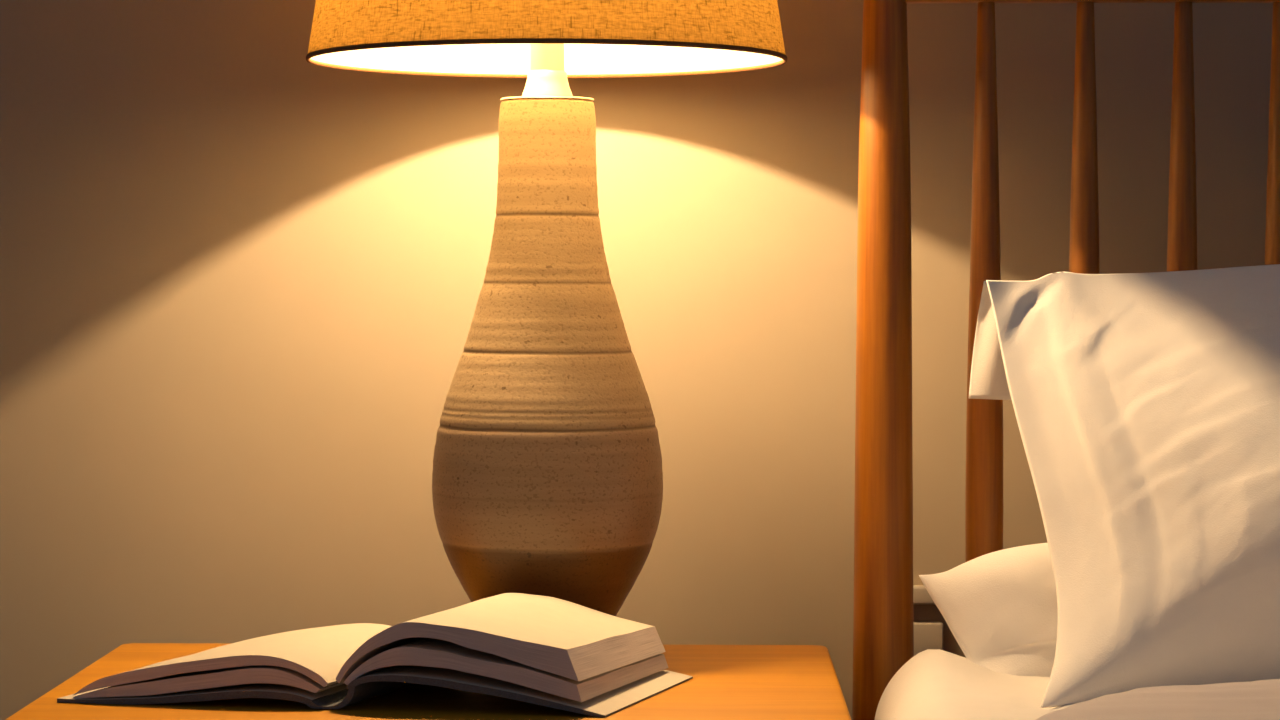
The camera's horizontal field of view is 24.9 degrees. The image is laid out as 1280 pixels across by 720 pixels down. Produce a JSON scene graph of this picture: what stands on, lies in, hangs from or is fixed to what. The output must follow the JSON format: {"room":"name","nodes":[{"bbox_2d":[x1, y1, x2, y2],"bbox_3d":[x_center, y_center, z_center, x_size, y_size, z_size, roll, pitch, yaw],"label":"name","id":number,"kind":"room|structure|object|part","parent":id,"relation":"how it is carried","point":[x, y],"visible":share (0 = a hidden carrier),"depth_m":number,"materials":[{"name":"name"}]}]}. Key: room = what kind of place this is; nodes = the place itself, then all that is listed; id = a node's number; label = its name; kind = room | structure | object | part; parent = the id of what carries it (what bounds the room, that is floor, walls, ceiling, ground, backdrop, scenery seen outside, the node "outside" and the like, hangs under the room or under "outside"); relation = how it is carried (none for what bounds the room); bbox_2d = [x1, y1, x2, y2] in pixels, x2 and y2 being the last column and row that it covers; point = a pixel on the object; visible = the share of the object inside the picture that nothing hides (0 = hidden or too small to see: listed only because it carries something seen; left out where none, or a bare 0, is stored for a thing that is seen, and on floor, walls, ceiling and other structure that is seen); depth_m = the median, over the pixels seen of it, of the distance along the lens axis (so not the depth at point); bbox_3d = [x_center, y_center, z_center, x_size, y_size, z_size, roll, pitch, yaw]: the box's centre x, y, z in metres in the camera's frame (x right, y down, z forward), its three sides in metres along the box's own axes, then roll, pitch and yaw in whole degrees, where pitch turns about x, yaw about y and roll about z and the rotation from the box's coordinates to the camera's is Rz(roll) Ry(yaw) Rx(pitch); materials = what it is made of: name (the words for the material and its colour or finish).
{"room":"bedroom","nodes":[
{"label":"bedroom","id":0,"kind":"room"},
{"bbox_2d":[0,0,1272,719],"bbox_3d":[0.361,-0.446,2.876,5.800,2.600,0.120,0,2,1],"label":"wall","id":1,"kind":"structure","parent":0,"point":[242,276],"depth_m":2.84,"materials":[{"name":"paint"}]},
{"bbox_2d":[913,585,965,656],"bbox_3d":[0.289,0.261,2.828,0.077,0.082,0.022,0,2,1],"label":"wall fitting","id":2,"kind":"object","parent":1,"relation":"attached to","point":[931,630],"visible":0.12,"depth_m":2.82,"materials":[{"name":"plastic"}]},
{"bbox_3d":[0.277,0.277,2.829,0.036,0.042,0.014,0,2,1],"label":"plate","id":3,"kind":"part","parent":2,"relation":"part of","materials":[{"name":"plastic"}]},
{"bbox_3d":[0.317,0.966,0.841,5.800,0.100,4.035,0,2,1],"label":"floor","id":4,"kind":"structure","parent":0,"visible":0},
{"bbox_2d":[5,643,850,719],"bbox_3d":[-0.158,0.568,2.425,0.649,0.601,0.495,0,2,1],"label":"nightstand","id":5,"kind":"object","parent":4,"relation":"on","point":[728,682],"visible":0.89,"depth_m":2.31,"materials":[{"name":"brown wood"}]},
{"bbox_2d":[57,593,692,716],"bbox_3d":[-0.209,0.234,2.363,0.474,0.070,0.224,0,2,10],"label":"open book","id":6,"kind":"object","parent":5,"relation":"on","point":[547,651],"visible":1,"depth_m":2.28,"materials":[{"name":"paper"}]},
{"bbox_2d":[306,0,786,615],"bbox_3d":[-0.082,-0.149,2.559,0.423,0.825,0.423,-2,2,-43],"label":"table lamp","id":7,"kind":"object","parent":5,"relation":"on","point":[547,474],"visible":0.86,"depth_m":2.50,"materials":[{"name":"ceramic"}]},
{"bbox_3d":[-0.082,-0.264,2.555,0.423,0.004,0.423,0,2,1],"label":"trim","id":8,"kind":"part","parent":7,"relation":"part of","materials":[{"name":"fabric"}]},
{"bbox_3d":[-0.082,-0.406,2.551,0.421,0.285,0.421,0,2,1],"label":"lamp shade","id":9,"kind":"part","parent":7,"relation":"part of","materials":[{"name":"fabric"}]},
{"bbox_2d":[522,44,572,95],"bbox_3d":[-0.082,-0.295,2.554,0.045,0.126,0.045,0,2,1],"label":"socket","id":10,"kind":"object","parent":7,"relation":"attached to","point":[547,76],"depth_m":2.54,"materials":[{"name":"white plastic"}]},
{"bbox_2d":[852,0,1279,719],"bbox_3d":[0.736,0.225,1.605,1.132,1.334,2.040,0,2,1],"label":"frame","id":11,"kind":"object","parent":4,"relation":"on","point":[883,630],"visible":0.59,"depth_m":2.58,"materials":[{"name":"brown wood"}]},
{"bbox_3d":[0.219,0.195,2.608,0.056,1.334,0.056,0,2,1],"label":"post","id":12,"kind":"part","parent":11,"relation":"part of","materials":[{"name":"brown wood"}]},
{"bbox_2d":[875,649,1072,719],"bbox_3d":[0.714,0.393,1.606,1.064,0.235,1.896,0,2,1],"label":"mattress","id":13,"kind":"object","parent":11,"relation":"on","point":[934,684],"visible":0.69,"depth_m":2.37,"materials":[{"name":"white fabric"}]},
{"bbox_2d":[919,543,1057,676],"bbox_3d":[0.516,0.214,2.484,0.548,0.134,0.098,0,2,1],"label":"pillow","id":14,"kind":"object","parent":13,"relation":"on","point":[1000,607],"visible":0.33,"depth_m":2.47,"materials":[{"name":"white fabric"}]},
{"bbox_2d":[968,264,1279,707],"bbox_3d":[0.596,0.095,2.369,0.656,0.358,0.259,0,2,7],"label":"pillow","id":15,"kind":"object","parent":13,"relation":"on","point":[1146,406],"visible":0.99,"depth_m":2.38,"materials":[{"name":"white fabric"}]},
{"bbox_2d":[1036,679,1279,719],"bbox_3d":[0.716,0.345,1.472,1.144,0.184,1.513,0,2,1],"label":"sheet","id":16,"kind":"object","parent":13,"relation":"on","point":[1253,700],"visible":1,"depth_m":2.05,"materials":[{"name":"fabric"}]},
{"bbox_3d":[0.757,-0.344,2.580,1.052,0.050,0.022,0,2,1],"label":"rail","id":17,"kind":"part","parent":11,"relation":"part of","materials":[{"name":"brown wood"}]}
]}

